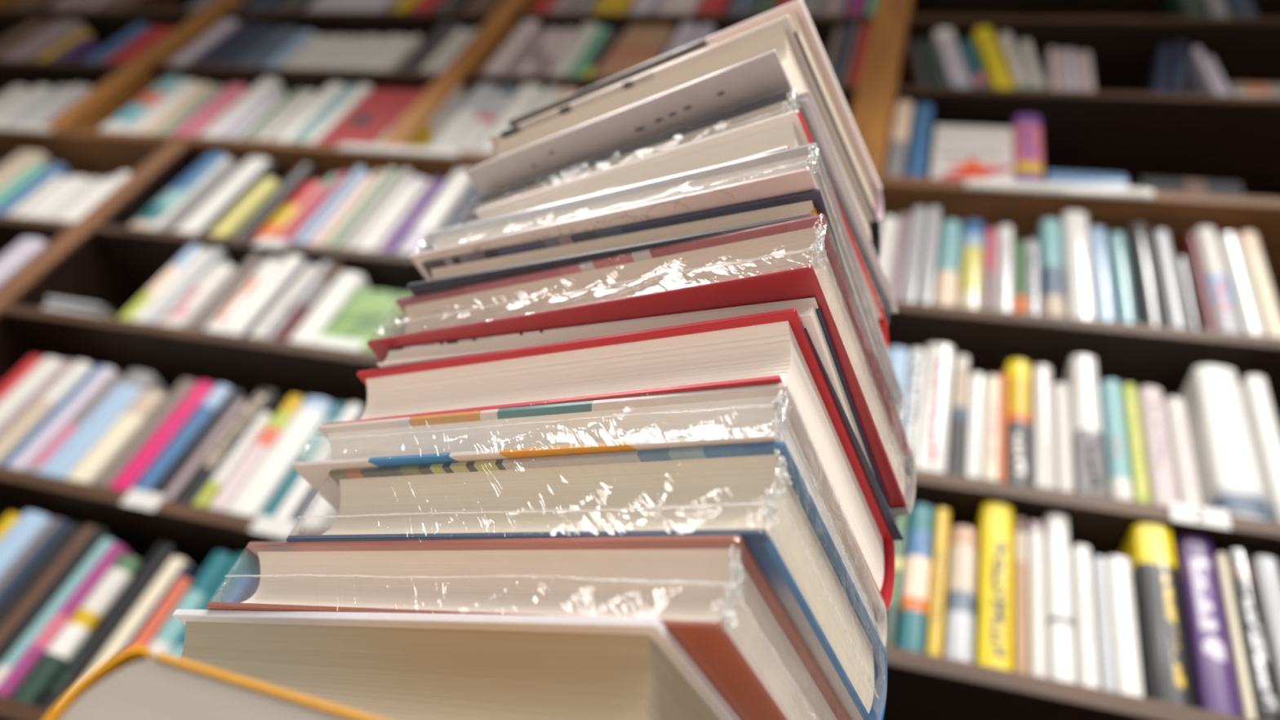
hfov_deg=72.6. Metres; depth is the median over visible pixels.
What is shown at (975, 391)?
book
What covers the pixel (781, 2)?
book
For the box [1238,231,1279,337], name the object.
book
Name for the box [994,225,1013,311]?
book
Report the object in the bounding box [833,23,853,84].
book
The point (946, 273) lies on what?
book
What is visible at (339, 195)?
book
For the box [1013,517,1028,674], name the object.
book
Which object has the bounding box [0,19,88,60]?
book
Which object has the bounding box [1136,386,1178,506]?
book
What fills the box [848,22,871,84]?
book
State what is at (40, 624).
book
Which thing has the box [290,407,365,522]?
book
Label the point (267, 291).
book
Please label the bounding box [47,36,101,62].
book
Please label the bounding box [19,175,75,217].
book
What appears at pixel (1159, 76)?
book
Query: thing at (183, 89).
book
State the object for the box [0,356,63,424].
book
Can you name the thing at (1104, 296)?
book
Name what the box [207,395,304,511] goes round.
book
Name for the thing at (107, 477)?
book
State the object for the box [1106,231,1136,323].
book
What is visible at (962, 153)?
book
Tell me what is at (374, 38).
book
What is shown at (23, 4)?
book
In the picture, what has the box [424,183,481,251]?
book
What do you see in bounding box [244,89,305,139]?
book
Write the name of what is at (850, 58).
book
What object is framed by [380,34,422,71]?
book
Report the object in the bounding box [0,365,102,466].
book
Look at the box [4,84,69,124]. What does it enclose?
book
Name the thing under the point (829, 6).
book
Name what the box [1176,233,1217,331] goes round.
book
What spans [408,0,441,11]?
book
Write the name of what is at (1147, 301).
book
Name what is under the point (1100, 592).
book
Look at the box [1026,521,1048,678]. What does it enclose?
book
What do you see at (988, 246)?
book
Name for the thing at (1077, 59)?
book
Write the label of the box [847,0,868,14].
book
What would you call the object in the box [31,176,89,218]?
book
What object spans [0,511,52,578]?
book
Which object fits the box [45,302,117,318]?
magazine
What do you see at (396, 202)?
book
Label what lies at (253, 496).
book
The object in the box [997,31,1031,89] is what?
book
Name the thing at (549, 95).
book
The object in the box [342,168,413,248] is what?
book
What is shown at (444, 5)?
book
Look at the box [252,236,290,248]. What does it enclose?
label card
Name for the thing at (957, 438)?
book
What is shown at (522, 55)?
book
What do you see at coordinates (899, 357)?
book
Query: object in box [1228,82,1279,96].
book
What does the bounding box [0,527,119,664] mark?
book
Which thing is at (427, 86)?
book
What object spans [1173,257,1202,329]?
book
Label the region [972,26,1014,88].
book
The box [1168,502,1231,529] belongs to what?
label card
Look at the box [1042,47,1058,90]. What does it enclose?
book
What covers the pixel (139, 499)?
label card
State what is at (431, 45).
book
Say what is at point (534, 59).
book
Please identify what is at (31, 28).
book
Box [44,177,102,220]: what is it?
book
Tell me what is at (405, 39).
book
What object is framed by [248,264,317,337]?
book
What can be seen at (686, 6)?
book
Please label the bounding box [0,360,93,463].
book
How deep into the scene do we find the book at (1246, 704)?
0.91 m
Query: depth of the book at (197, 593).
1.09 m
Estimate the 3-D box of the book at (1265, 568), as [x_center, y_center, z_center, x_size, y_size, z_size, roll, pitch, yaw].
[0.673,0.337,0.946,0.023,0.202,0.139,7,-43,16]
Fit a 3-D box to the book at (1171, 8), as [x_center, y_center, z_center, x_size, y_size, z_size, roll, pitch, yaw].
[1.191,-0.734,1.922,0.042,0.231,0.140,7,-43,16]
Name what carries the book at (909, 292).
on the bookcase at (96, 258)
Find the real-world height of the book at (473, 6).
0.231 m
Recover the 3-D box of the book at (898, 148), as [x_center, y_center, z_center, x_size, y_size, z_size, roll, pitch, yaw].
[0.491,-0.355,1.680,0.033,0.286,0.158,7,-43,16]
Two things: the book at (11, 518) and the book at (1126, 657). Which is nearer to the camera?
the book at (1126, 657)
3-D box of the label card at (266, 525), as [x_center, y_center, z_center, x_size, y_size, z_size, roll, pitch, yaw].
[-0.478,0.219,1.141,0.063,0.026,0.002,7,-43,16]
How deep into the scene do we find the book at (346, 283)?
1.48 m
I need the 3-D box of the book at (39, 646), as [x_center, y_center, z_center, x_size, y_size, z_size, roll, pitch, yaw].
[-0.720,0.363,1.138,0.020,0.211,0.129,7,-43,16]
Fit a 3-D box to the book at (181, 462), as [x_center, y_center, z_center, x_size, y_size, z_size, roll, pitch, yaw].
[-0.650,0.172,1.340,0.024,0.211,0.148,7,-43,16]
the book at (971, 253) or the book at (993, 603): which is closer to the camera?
the book at (993, 603)
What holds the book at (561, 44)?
on the bookcase at (1117, 127)
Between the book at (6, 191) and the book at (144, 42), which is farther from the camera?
the book at (144, 42)
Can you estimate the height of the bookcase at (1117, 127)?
0.918 m
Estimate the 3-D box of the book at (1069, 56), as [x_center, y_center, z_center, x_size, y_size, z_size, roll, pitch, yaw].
[0.857,-0.525,1.761,0.015,0.174,0.134,7,-43,16]
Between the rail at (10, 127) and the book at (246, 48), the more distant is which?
the book at (246, 48)
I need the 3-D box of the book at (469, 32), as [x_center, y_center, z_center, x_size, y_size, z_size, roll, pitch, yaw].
[-0.453,-0.705,2.173,0.021,0.235,0.136,7,-43,16]
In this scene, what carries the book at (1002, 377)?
on the bookcase at (96, 258)
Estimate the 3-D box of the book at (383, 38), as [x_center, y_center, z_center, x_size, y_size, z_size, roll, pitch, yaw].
[-0.674,-0.716,2.221,0.022,0.190,0.138,7,-43,16]
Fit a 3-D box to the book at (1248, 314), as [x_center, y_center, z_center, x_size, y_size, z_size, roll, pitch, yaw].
[0.877,-0.063,1.303,0.025,0.236,0.139,7,-43,16]
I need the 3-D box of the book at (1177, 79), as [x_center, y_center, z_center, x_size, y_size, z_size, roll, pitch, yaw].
[1.052,-0.506,1.740,0.061,0.229,0.161,7,-43,16]
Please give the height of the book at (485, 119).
0.292 m
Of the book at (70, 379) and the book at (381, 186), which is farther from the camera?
the book at (381, 186)
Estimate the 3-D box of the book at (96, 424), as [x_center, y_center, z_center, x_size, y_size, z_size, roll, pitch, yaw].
[-0.831,0.147,1.395,0.052,0.217,0.154,7,-43,16]
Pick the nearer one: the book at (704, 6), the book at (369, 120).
the book at (369, 120)
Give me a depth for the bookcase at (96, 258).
1.39 m
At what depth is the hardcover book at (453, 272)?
0.44 m
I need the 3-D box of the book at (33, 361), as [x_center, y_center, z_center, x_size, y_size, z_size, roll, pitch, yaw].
[-1.046,0.123,1.461,0.029,0.217,0.156,7,-43,16]
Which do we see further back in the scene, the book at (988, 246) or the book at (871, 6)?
the book at (871, 6)
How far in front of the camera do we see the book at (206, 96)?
2.06 m
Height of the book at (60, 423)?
0.212 m
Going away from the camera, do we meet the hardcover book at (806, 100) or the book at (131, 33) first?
the hardcover book at (806, 100)
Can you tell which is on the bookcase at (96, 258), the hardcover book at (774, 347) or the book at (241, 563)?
the book at (241, 563)
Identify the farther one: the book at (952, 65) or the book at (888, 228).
the book at (952, 65)
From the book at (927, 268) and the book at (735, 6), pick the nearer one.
the book at (927, 268)
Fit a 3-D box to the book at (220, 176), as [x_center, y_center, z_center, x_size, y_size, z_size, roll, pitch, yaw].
[-0.898,-0.294,1.823,0.018,0.252,0.126,7,-43,16]
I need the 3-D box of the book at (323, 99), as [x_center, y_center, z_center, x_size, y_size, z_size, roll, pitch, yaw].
[-0.753,-0.506,2.042,0.048,0.276,0.162,7,-43,16]
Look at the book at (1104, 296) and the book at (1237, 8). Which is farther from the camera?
the book at (1237, 8)
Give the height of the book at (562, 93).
0.277 m
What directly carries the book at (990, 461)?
on the bookcase at (96, 258)
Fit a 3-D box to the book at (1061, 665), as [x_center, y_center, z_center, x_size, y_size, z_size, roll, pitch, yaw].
[0.474,0.314,1.018,0.025,0.217,0.160,7,-43,16]
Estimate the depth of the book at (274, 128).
1.98 m
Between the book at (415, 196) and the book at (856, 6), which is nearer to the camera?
the book at (415, 196)
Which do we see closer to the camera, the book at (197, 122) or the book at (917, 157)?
the book at (917, 157)
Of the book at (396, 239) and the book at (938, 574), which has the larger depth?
the book at (396, 239)
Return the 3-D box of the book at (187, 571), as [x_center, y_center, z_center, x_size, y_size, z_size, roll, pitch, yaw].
[-0.611,0.385,1.113,0.011,0.208,0.134,7,-43,16]
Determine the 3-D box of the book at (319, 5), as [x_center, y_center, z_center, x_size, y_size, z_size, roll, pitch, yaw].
[-0.789,-0.973,2.510,0.236,0.231,0.162,7,-43,16]
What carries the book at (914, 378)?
on the bookcase at (96, 258)
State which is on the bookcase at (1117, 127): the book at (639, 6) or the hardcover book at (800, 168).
the book at (639, 6)
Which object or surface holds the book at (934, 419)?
on the bookcase at (96, 258)
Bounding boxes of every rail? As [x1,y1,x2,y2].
[0,124,55,133]
[337,143,462,157]
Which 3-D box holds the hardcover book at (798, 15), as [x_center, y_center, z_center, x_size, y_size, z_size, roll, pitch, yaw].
[0.031,-0.128,0.594,0.227,0.035,0.148,-11,-51,32]
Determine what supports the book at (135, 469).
on the bookcase at (96, 258)
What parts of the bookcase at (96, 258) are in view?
shelf, shelf, shelf, shelf, shelf, shelf, shelf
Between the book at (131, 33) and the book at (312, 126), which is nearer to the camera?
the book at (312, 126)
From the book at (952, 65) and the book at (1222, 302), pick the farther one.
the book at (952, 65)
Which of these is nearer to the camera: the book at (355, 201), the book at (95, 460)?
the book at (95, 460)
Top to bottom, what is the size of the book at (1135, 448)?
0.204 m
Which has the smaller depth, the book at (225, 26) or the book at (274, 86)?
the book at (274, 86)
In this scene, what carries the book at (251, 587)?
on the bookcase at (96, 258)
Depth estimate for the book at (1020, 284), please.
1.32 m
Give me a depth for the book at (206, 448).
1.27 m
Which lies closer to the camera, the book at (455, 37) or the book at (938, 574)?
the book at (938, 574)
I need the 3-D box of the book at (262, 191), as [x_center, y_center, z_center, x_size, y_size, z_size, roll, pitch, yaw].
[-0.780,-0.253,1.776,0.041,0.198,0.147,7,-43,16]
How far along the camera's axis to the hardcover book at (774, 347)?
0.40 m
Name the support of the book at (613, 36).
on the bookcase at (1117, 127)
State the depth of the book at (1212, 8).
1.82 m
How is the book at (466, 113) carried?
on the bookcase at (96, 258)
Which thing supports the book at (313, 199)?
on the bookcase at (96, 258)
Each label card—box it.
[120,488,165,511]
[248,514,299,538]
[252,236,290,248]
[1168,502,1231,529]
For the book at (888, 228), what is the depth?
1.42 m
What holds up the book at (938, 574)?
on the bookcase at (96, 258)
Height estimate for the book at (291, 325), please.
0.213 m
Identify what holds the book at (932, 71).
on the bookcase at (1117, 127)
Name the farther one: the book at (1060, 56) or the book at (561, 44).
the book at (561, 44)
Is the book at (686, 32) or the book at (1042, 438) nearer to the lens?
the book at (1042, 438)
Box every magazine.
[41,305,107,316]
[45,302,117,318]
[46,296,102,306]
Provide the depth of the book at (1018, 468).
1.13 m
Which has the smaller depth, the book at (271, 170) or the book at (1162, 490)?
the book at (1162, 490)
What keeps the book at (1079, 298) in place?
on the bookcase at (96, 258)
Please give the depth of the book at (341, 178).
1.70 m
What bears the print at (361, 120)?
attached to the book at (369, 120)
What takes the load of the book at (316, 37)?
on the bookcase at (1117, 127)
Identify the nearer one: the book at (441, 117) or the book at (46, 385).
the book at (46, 385)
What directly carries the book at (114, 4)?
on the bookcase at (1117, 127)
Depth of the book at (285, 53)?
2.25 m
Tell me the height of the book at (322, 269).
0.206 m
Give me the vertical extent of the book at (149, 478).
0.217 m
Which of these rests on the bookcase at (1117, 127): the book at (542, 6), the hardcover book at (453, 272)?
the book at (542, 6)
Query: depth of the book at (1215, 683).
0.92 m
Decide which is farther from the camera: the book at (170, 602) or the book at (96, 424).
the book at (96, 424)
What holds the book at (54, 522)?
on the bookcase at (96, 258)
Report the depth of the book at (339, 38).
2.20 m
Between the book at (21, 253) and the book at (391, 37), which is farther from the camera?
the book at (391, 37)
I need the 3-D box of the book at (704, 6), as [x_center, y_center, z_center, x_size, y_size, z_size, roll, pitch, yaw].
[0.195,-0.863,2.208,0.068,0.231,0.129,7,-43,16]
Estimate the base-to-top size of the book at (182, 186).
0.283 m
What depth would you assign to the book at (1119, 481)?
1.10 m
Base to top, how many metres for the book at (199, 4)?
0.231 m
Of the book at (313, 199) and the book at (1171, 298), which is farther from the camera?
the book at (313, 199)
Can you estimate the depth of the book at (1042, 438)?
1.12 m
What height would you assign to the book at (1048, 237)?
0.241 m
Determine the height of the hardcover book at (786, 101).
0.022 m
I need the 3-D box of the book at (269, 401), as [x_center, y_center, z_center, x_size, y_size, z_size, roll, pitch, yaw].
[-0.597,0.171,1.321,0.039,0.217,0.145,7,-43,16]
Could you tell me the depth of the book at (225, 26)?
2.35 m
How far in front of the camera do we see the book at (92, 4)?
2.66 m
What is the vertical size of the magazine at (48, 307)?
0.016 m
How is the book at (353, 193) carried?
on the bookcase at (96, 258)
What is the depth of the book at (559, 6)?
2.23 m
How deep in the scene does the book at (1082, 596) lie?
0.94 m
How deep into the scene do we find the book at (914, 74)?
1.84 m
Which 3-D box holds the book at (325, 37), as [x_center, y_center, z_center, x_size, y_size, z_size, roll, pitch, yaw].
[-0.841,-0.731,2.273,0.023,0.187,0.150,7,-43,16]
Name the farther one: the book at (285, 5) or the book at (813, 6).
the book at (285, 5)
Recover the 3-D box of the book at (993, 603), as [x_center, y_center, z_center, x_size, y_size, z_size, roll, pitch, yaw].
[0.409,0.294,1.025,0.036,0.217,0.131,7,-43,16]
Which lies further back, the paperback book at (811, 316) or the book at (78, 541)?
the book at (78, 541)
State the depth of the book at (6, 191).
1.92 m
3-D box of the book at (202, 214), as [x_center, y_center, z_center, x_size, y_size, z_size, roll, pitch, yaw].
[-0.849,-0.288,1.829,0.060,0.277,0.142,7,-43,16]
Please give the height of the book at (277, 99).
0.214 m
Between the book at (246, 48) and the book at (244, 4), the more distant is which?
the book at (244, 4)
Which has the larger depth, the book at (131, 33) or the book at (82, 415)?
the book at (131, 33)
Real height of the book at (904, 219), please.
0.231 m
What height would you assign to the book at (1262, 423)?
0.243 m
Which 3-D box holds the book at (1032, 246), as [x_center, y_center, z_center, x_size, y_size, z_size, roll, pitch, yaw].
[0.603,-0.079,1.363,0.017,0.184,0.132,7,-43,16]
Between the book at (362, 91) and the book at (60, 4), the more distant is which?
the book at (60, 4)
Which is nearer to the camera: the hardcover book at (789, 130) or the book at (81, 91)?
the hardcover book at (789, 130)
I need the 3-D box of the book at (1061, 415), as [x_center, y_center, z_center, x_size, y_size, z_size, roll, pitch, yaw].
[0.547,0.150,1.159,0.018,0.186,0.154,7,-43,16]
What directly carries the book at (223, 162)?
on the bookcase at (96, 258)
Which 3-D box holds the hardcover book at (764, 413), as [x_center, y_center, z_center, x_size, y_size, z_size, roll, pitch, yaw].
[-0.025,0.088,0.426,0.257,0.027,0.168,-7,-48,29]
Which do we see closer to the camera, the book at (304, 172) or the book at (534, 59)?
the book at (304, 172)
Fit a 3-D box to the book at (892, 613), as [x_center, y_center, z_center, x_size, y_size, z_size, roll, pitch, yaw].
[0.304,0.304,1.060,0.014,0.190,0.163,7,-43,16]
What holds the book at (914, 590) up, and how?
on the bookcase at (96, 258)
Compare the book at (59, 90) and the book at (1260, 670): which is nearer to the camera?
the book at (1260, 670)
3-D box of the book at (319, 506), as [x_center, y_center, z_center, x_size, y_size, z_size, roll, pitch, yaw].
[-0.403,0.200,1.270,0.033,0.217,0.154,7,-43,16]
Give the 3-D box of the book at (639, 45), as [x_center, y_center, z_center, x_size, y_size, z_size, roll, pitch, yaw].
[-0.009,-0.709,2.021,0.114,0.290,0.035,7,-43,16]
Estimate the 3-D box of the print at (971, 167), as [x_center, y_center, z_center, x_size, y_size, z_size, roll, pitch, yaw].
[0.583,-0.337,1.530,0.084,0.080,0.001,7,-46,16]
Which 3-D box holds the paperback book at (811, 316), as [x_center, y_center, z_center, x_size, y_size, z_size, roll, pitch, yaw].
[-0.005,0.041,0.459,0.240,0.012,0.152,-5,-48,28]
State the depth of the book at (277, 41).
2.26 m
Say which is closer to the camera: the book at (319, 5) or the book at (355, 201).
the book at (355, 201)
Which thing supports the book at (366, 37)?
on the bookcase at (1117, 127)
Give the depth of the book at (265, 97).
2.00 m
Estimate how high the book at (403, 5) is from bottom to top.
0.231 m
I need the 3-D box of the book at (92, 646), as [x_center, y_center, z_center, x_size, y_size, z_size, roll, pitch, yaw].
[-0.658,0.370,1.132,0.028,0.228,0.132,7,-43,16]
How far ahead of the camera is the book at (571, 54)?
2.05 m
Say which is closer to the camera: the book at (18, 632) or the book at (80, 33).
the book at (18, 632)
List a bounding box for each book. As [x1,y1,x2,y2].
[0,19,53,56]
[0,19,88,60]
[0,84,30,111]
[0,84,52,124]
[0,150,52,189]
[0,163,47,203]
[0,163,72,214]
[0,237,48,286]
[0,355,43,400]
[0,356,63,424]
[0,360,73,437]
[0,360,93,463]
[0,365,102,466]
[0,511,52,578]
[0,512,20,538]
[0,518,60,589]
[0,519,71,606]
[0,523,83,627]
[0,524,95,644]
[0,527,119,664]
[0,537,115,682]
[0,542,135,697]
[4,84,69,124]
[4,174,64,216]
[6,366,121,471]
[8,0,58,8]
[8,555,142,705]
[17,84,80,124]
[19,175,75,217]
[26,84,93,125]
[26,376,122,472]
[27,175,81,217]
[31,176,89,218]
[34,30,94,60]
[35,369,168,478]
[35,542,185,710]
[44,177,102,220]
[44,644,382,719]
[45,0,90,8]
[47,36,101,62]
[56,177,112,220]
[63,172,131,222]
[64,389,166,484]
[77,0,112,8]
[80,556,196,679]
[81,22,150,62]
[91,378,196,487]
[97,75,185,132]
[100,0,184,9]
[102,26,175,62]
[109,381,214,491]
[118,244,200,319]
[119,563,199,653]
[120,80,198,133]
[128,151,229,228]
[128,384,232,492]
[128,576,192,648]
[131,248,210,321]
[139,82,211,133]
[143,248,231,323]
[146,551,234,656]
[147,157,231,229]
[149,389,248,494]
[153,84,223,134]
[156,160,238,231]
[157,262,237,327]
[164,400,247,500]
[165,19,239,64]
[168,554,257,658]
[169,84,249,136]
[171,388,284,504]
[172,608,741,719]
[173,157,271,233]
[184,0,215,9]
[186,22,264,65]
[186,251,266,329]
[192,411,272,507]
[196,160,284,234]
[197,77,286,137]
[204,257,282,332]
[205,535,850,719]
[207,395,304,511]
[208,177,280,236]
[215,25,280,66]
[215,92,274,137]
[220,254,305,334]
[222,572,252,602]
[224,396,333,517]
[227,92,287,138]
[231,0,257,10]
[231,163,318,238]
[235,26,301,66]
[235,565,260,602]
[242,257,314,335]
[244,0,283,10]
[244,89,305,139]
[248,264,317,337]
[252,180,324,239]
[255,89,316,140]
[257,403,347,516]
[261,30,315,67]
[262,261,331,338]
[271,0,316,10]
[271,82,346,141]
[271,260,346,340]
[273,403,363,520]
[274,174,337,239]
[278,34,321,67]
[282,172,348,242]
[286,271,370,343]
[286,440,887,719]
[287,35,329,67]
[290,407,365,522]
[291,84,357,142]
[291,166,368,244]
[292,382,886,647]
[296,35,335,67]
[297,493,338,531]
[302,34,345,68]
[303,84,373,142]
[304,0,400,11]
[304,174,371,244]
[311,288,413,352]
[313,35,354,68]
[314,88,422,145]
[314,170,383,245]
[320,35,362,69]
[321,308,902,612]
[323,168,399,247]
[330,34,372,69]
[337,35,379,69]
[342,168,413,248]
[348,35,387,69]
[353,175,424,249]
[355,34,396,70]
[364,35,403,70]
[366,178,431,250]
[366,213,915,515]
[370,35,410,70]
[374,85,429,145]
[377,297,888,506]
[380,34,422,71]
[380,177,444,252]
[390,0,418,11]
[394,168,472,253]
[395,22,460,71]
[407,188,846,295]
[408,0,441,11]
[408,84,465,147]
[409,142,903,422]
[418,27,466,71]
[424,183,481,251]
[426,84,499,149]
[431,0,471,11]
[431,29,474,71]
[438,27,479,71]
[451,83,519,151]
[460,0,504,12]
[464,14,880,260]
[466,88,888,326]
[472,84,544,153]
[474,109,888,351]
[480,19,542,74]
[489,0,883,220]
[501,29,545,74]
[515,27,560,75]
[529,0,555,12]
[530,27,577,75]
[531,86,560,111]
[546,0,578,12]
[547,22,599,75]
[552,88,577,102]
[566,26,609,75]
[569,0,598,13]
[579,29,620,76]
[589,0,635,13]
[592,24,675,77]
[627,0,662,13]
[655,0,700,13]
[664,22,697,55]
[690,23,715,44]
[693,0,731,13]
[724,0,762,13]
[756,0,778,13]
[776,0,803,8]
[796,90,897,314]
[803,0,824,14]
[820,0,850,14]
[826,26,844,71]
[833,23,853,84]
[839,22,860,84]
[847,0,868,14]
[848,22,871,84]
[865,0,877,14]
[879,215,897,286]
[883,100,913,177]
[885,515,907,647]
[887,346,909,404]
[889,213,911,300]
[895,503,934,653]
[902,40,928,86]
[902,206,926,302]
[902,348,924,459]
[905,102,933,177]
[915,343,954,473]
[916,206,940,303]
[917,38,945,86]
[924,507,950,656]
[929,124,1013,181]
[932,27,973,87]
[932,219,961,306]
[942,525,977,662]
[946,355,968,475]
[955,219,983,308]
[960,40,989,88]
[964,178,1153,199]
[964,373,984,478]
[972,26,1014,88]
[973,502,1013,671]
[981,228,995,309]
[982,374,999,480]
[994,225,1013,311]
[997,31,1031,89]
[999,371,1005,481]
[1004,359,1031,485]
[1011,114,1044,182]
[1013,240,1026,312]
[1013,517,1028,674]
[1017,40,1045,89]
[1026,240,1039,314]
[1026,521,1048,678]
[1030,364,1056,488]
[1035,218,1065,316]
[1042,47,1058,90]
[1042,513,1076,684]
[1044,170,1128,187]
[1052,382,1074,492]
[1056,48,1068,90]
[1059,211,1097,319]
[1062,355,1108,497]
[1065,48,1077,90]
[1070,544,1100,688]
[1073,51,1084,90]
[1080,51,1095,91]
[1088,226,1115,321]
[1091,555,1116,692]
[1098,379,1134,501]
[1105,555,1144,697]
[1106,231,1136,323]
[1117,523,1196,708]
[1121,383,1150,502]
[1124,222,1165,326]
[1136,177,1244,195]
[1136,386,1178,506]
[1144,44,1173,93]
[1151,229,1186,328]
[1160,0,1206,17]
[1163,396,1202,506]
[1167,41,1189,93]
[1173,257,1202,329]
[1173,535,1242,717]
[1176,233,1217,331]
[1179,364,1270,520]
[1184,46,1224,94]
[1193,226,1240,333]
[1200,0,1231,17]
[1206,55,1232,95]
[1213,552,1256,719]
[1217,232,1266,335]
[1223,549,1279,719]
[1224,0,1258,17]
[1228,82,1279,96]
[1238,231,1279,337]
[1239,374,1279,522]
[1251,555,1279,696]
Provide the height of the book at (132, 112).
0.273 m
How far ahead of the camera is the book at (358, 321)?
1.44 m
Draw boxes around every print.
[350,114,373,125]
[947,155,997,179]
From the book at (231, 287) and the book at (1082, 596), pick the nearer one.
the book at (1082, 596)
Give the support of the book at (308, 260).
on the bookcase at (96, 258)
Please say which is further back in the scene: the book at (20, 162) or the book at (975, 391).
the book at (20, 162)
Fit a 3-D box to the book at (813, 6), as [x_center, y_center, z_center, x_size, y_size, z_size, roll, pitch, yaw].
[0.427,-0.819,2.156,0.048,0.231,0.161,7,-43,16]
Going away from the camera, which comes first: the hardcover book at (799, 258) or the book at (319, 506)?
the hardcover book at (799, 258)
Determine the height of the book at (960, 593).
0.173 m
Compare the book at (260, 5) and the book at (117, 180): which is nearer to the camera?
the book at (117, 180)
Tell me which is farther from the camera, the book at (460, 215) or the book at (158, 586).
the book at (460, 215)
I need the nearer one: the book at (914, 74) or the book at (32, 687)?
the book at (32, 687)
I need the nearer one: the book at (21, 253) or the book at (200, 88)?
the book at (21, 253)
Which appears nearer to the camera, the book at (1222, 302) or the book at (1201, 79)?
the book at (1222, 302)
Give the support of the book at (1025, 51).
on the bookcase at (1117, 127)
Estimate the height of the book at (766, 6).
0.231 m
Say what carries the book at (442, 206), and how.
on the bookcase at (96, 258)
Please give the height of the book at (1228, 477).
0.252 m
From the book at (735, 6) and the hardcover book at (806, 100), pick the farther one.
the book at (735, 6)
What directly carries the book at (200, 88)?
on the bookcase at (96, 258)
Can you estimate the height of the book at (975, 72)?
0.211 m
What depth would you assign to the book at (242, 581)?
1.10 m
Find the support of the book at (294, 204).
on the bookcase at (96, 258)
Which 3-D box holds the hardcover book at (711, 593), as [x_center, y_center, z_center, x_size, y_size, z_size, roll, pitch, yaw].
[-0.044,0.142,0.384,0.256,0.034,0.172,-7,-49,29]
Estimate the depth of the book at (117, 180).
1.82 m
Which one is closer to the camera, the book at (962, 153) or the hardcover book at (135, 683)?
the hardcover book at (135, 683)
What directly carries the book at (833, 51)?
on the bookcase at (1117, 127)
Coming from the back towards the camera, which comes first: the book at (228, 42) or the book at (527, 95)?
the book at (228, 42)
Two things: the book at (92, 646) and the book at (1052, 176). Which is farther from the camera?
the book at (1052, 176)
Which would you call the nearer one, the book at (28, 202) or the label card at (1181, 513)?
the label card at (1181, 513)
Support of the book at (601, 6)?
on the bookcase at (1117, 127)
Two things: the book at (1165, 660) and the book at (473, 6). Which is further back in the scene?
the book at (473, 6)
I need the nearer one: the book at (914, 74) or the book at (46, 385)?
the book at (46, 385)
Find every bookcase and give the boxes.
[0,0,1279,198]
[0,128,1279,719]
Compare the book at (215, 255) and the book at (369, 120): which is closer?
the book at (215, 255)
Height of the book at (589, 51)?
0.250 m
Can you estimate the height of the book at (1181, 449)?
0.188 m
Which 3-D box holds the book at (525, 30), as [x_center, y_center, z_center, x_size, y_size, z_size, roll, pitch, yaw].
[-0.305,-0.702,2.151,0.050,0.284,0.151,7,-43,16]
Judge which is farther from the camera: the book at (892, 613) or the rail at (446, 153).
the rail at (446, 153)
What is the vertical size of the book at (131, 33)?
0.229 m
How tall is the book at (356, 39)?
0.182 m
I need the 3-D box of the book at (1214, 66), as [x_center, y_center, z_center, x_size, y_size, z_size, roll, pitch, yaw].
[1.098,-0.486,1.686,0.025,0.156,0.138,7,-43,16]
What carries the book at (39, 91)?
on the bookcase at (96, 258)
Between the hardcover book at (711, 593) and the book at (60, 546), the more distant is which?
the book at (60, 546)
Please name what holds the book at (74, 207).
on the bookcase at (96, 258)
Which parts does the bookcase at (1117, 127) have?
shelf, shelf, shelf, shelf, shelf, shelf, shelf, shelf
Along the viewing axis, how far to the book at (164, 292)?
1.57 m
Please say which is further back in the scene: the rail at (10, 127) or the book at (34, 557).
the rail at (10, 127)
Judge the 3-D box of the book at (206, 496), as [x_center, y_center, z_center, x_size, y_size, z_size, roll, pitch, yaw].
[-0.576,0.188,1.297,0.014,0.173,0.143,7,-43,16]
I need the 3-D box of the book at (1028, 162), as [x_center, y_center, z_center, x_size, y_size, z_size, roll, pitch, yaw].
[0.701,-0.316,1.605,0.048,0.250,0.158,7,-43,16]
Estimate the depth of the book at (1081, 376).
1.12 m
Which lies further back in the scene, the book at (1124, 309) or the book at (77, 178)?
the book at (77, 178)
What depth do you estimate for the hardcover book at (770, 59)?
0.51 m
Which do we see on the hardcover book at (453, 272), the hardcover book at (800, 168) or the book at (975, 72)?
the hardcover book at (800, 168)
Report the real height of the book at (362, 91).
0.275 m
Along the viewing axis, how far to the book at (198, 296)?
1.54 m
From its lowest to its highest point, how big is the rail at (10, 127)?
0.026 m
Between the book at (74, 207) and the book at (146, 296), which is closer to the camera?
the book at (146, 296)
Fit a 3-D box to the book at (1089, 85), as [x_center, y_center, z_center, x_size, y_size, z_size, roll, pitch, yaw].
[0.888,-0.511,1.760,0.016,0.170,0.152,7,-43,16]
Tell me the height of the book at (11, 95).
0.202 m
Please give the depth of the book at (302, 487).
1.20 m
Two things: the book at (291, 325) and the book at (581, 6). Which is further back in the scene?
the book at (581, 6)
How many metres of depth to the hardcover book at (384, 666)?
0.31 m
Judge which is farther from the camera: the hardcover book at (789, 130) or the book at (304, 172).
the book at (304, 172)
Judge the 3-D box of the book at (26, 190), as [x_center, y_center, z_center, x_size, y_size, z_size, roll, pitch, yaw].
[-1.323,-0.324,1.931,0.044,0.197,0.134,7,-43,16]
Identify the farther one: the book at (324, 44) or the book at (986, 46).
the book at (324, 44)
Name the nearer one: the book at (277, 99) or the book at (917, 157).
the book at (917, 157)
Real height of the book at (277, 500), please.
0.217 m
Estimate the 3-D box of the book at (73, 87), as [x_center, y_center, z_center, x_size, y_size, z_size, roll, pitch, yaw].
[-1.476,-0.585,2.222,0.036,0.221,0.134,7,-43,16]
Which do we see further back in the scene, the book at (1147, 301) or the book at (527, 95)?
the book at (527, 95)

